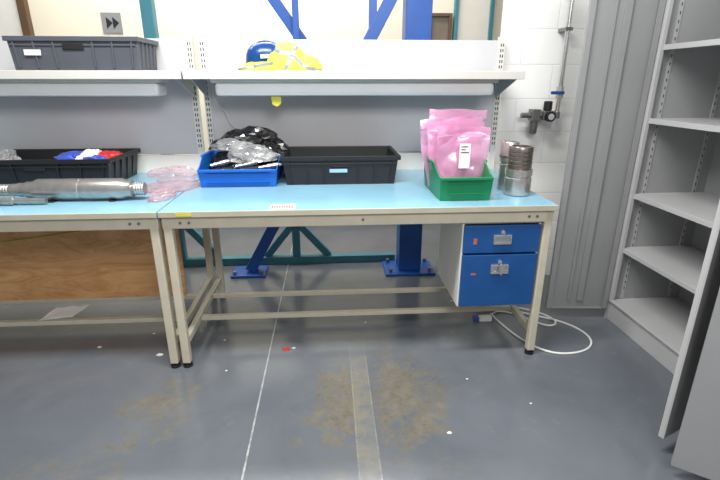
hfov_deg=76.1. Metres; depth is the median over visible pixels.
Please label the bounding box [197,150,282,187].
bin
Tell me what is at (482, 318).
power adapter
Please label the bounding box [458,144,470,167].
paper label
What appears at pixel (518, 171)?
steel canister
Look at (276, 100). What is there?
tag
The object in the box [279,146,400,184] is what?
crate
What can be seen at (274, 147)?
plastic bag
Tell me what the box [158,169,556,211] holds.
countertop
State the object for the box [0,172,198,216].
countertop
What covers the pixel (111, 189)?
tool
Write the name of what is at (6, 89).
diffuser
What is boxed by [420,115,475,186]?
bag
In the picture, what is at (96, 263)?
plywood board
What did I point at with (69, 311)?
paper sheet
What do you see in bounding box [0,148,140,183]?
crate
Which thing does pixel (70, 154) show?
packet
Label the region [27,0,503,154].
wall
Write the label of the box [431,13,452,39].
window
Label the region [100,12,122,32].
arrow sign
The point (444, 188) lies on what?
bin
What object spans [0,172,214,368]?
workbench
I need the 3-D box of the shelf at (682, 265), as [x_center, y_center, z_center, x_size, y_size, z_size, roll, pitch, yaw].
[1.791,0.192,2.328,0.433,0.026,0.880,-1,19,-4]
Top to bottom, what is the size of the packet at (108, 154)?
0.055 m
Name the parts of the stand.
post, floor rail, post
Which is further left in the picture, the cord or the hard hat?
the cord
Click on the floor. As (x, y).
(380, 398)
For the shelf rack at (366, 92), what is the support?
attached to the workbench at (408, 200)
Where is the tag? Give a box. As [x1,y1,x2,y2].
[271,96,280,106]
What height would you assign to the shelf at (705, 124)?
0.026 m
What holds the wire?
hanging from the shelf rack at (366, 92)
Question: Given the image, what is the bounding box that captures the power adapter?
[473,315,491,321]
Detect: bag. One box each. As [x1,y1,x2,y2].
[0,149,21,159]
[208,126,288,150]
[209,151,275,169]
[210,138,252,150]
[227,144,278,161]
[259,141,286,159]
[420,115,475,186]
[427,118,482,168]
[429,109,486,126]
[436,126,490,177]
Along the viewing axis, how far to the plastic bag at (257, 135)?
2.76 m
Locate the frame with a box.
[230,0,435,278]
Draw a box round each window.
[0,0,34,37]
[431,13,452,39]
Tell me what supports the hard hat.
on the vest
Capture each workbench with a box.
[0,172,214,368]
[157,169,558,367]
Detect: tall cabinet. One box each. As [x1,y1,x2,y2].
[545,0,719,438]
[671,288,719,479]
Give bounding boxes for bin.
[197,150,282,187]
[424,157,493,200]
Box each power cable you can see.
[490,311,591,354]
[491,307,556,325]
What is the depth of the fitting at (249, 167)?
2.58 m
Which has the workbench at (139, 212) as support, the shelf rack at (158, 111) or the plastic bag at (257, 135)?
the shelf rack at (158, 111)
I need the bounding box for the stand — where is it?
[139,0,394,266]
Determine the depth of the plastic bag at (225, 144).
2.67 m
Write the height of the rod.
0.040 m
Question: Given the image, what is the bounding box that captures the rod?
[0,197,47,204]
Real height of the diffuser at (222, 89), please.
0.073 m
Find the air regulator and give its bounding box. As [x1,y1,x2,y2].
[520,0,574,134]
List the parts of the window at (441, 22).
pane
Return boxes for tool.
[0,178,147,202]
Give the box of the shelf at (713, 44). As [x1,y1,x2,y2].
[663,39,719,49]
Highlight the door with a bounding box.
[452,0,494,39]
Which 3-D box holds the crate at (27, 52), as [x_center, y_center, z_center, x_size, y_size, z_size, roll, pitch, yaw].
[-1.539,-1.046,2.603,0.694,0.170,0.319,-1,19,-4]
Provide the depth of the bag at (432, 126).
2.38 m
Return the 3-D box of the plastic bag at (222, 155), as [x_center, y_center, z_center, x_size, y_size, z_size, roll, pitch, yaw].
[-0.710,-0.483,2.777,0.439,0.193,0.310,-1,19,-4]
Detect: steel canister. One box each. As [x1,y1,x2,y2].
[497,140,519,189]
[503,145,533,196]
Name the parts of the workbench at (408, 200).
leg, foot rail, leg, rail, edge trim, drawer unit, drawer, handle, drawer, handle, foot rail, leg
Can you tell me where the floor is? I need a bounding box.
[0,224,709,479]
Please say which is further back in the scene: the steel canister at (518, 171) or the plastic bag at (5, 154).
the plastic bag at (5, 154)
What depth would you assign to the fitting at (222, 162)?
2.64 m
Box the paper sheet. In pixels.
[38,305,87,320]
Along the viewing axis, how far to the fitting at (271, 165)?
2.61 m
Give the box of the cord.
[0,230,93,242]
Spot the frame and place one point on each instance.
(417, 14)
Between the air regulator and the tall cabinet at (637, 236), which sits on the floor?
the tall cabinet at (637, 236)
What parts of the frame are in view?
plate, post, post, plate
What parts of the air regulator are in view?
knob, valve handle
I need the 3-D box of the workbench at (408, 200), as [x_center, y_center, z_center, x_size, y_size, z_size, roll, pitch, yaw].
[-0.017,0.091,2.747,1.877,0.840,0.993,-1,19,-4]
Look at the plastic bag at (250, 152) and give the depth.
2.61 m
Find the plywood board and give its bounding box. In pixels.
[0,224,186,299]
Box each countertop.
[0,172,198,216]
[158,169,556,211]
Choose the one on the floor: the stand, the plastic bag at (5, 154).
the stand
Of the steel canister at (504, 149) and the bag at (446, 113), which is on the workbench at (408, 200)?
the steel canister at (504, 149)
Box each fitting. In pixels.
[210,159,230,166]
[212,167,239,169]
[235,162,261,167]
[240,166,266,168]
[258,162,282,168]
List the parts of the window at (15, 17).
pane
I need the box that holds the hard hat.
[241,40,276,65]
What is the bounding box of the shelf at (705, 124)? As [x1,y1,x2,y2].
[649,118,719,132]
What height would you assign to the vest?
0.161 m
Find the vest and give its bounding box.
[238,42,322,70]
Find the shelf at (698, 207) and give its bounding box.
[634,192,719,227]
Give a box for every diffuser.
[0,83,166,96]
[215,83,493,95]
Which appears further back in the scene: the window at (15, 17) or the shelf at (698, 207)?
the window at (15, 17)
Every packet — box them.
[54,151,82,158]
[75,149,100,158]
[82,155,107,158]
[98,150,122,158]
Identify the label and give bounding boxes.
[269,204,295,208]
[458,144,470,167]
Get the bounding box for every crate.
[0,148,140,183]
[1,36,158,69]
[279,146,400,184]
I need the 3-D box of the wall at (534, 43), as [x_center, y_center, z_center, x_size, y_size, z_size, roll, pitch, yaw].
[1.584,-1.268,3.067,1.300,3.200,0.120,-1,19,-4]
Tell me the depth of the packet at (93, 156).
2.60 m
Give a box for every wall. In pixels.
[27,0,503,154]
[493,0,589,274]
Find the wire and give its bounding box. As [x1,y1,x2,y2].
[212,93,234,127]
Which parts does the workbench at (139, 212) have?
edge trim, rail, leg, foot rail, leg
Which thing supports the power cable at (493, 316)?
on the floor
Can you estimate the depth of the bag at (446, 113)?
2.47 m
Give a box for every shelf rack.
[0,35,204,172]
[182,35,524,170]
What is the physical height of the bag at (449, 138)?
0.335 m
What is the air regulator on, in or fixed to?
attached to the wall at (534, 43)
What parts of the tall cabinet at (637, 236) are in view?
door, door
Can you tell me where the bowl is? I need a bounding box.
[529,121,537,134]
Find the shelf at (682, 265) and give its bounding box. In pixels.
[623,245,705,293]
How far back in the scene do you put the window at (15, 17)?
4.06 m
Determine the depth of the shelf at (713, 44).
2.27 m
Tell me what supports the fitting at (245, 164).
in the bin at (218, 177)
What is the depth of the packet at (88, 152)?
2.66 m
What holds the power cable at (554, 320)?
on the floor
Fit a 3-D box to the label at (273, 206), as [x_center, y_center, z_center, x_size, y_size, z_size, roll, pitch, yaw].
[-0.366,-0.159,2.180,0.120,0.002,0.085,-1,19,-4]
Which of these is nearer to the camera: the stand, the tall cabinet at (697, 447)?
the tall cabinet at (697, 447)

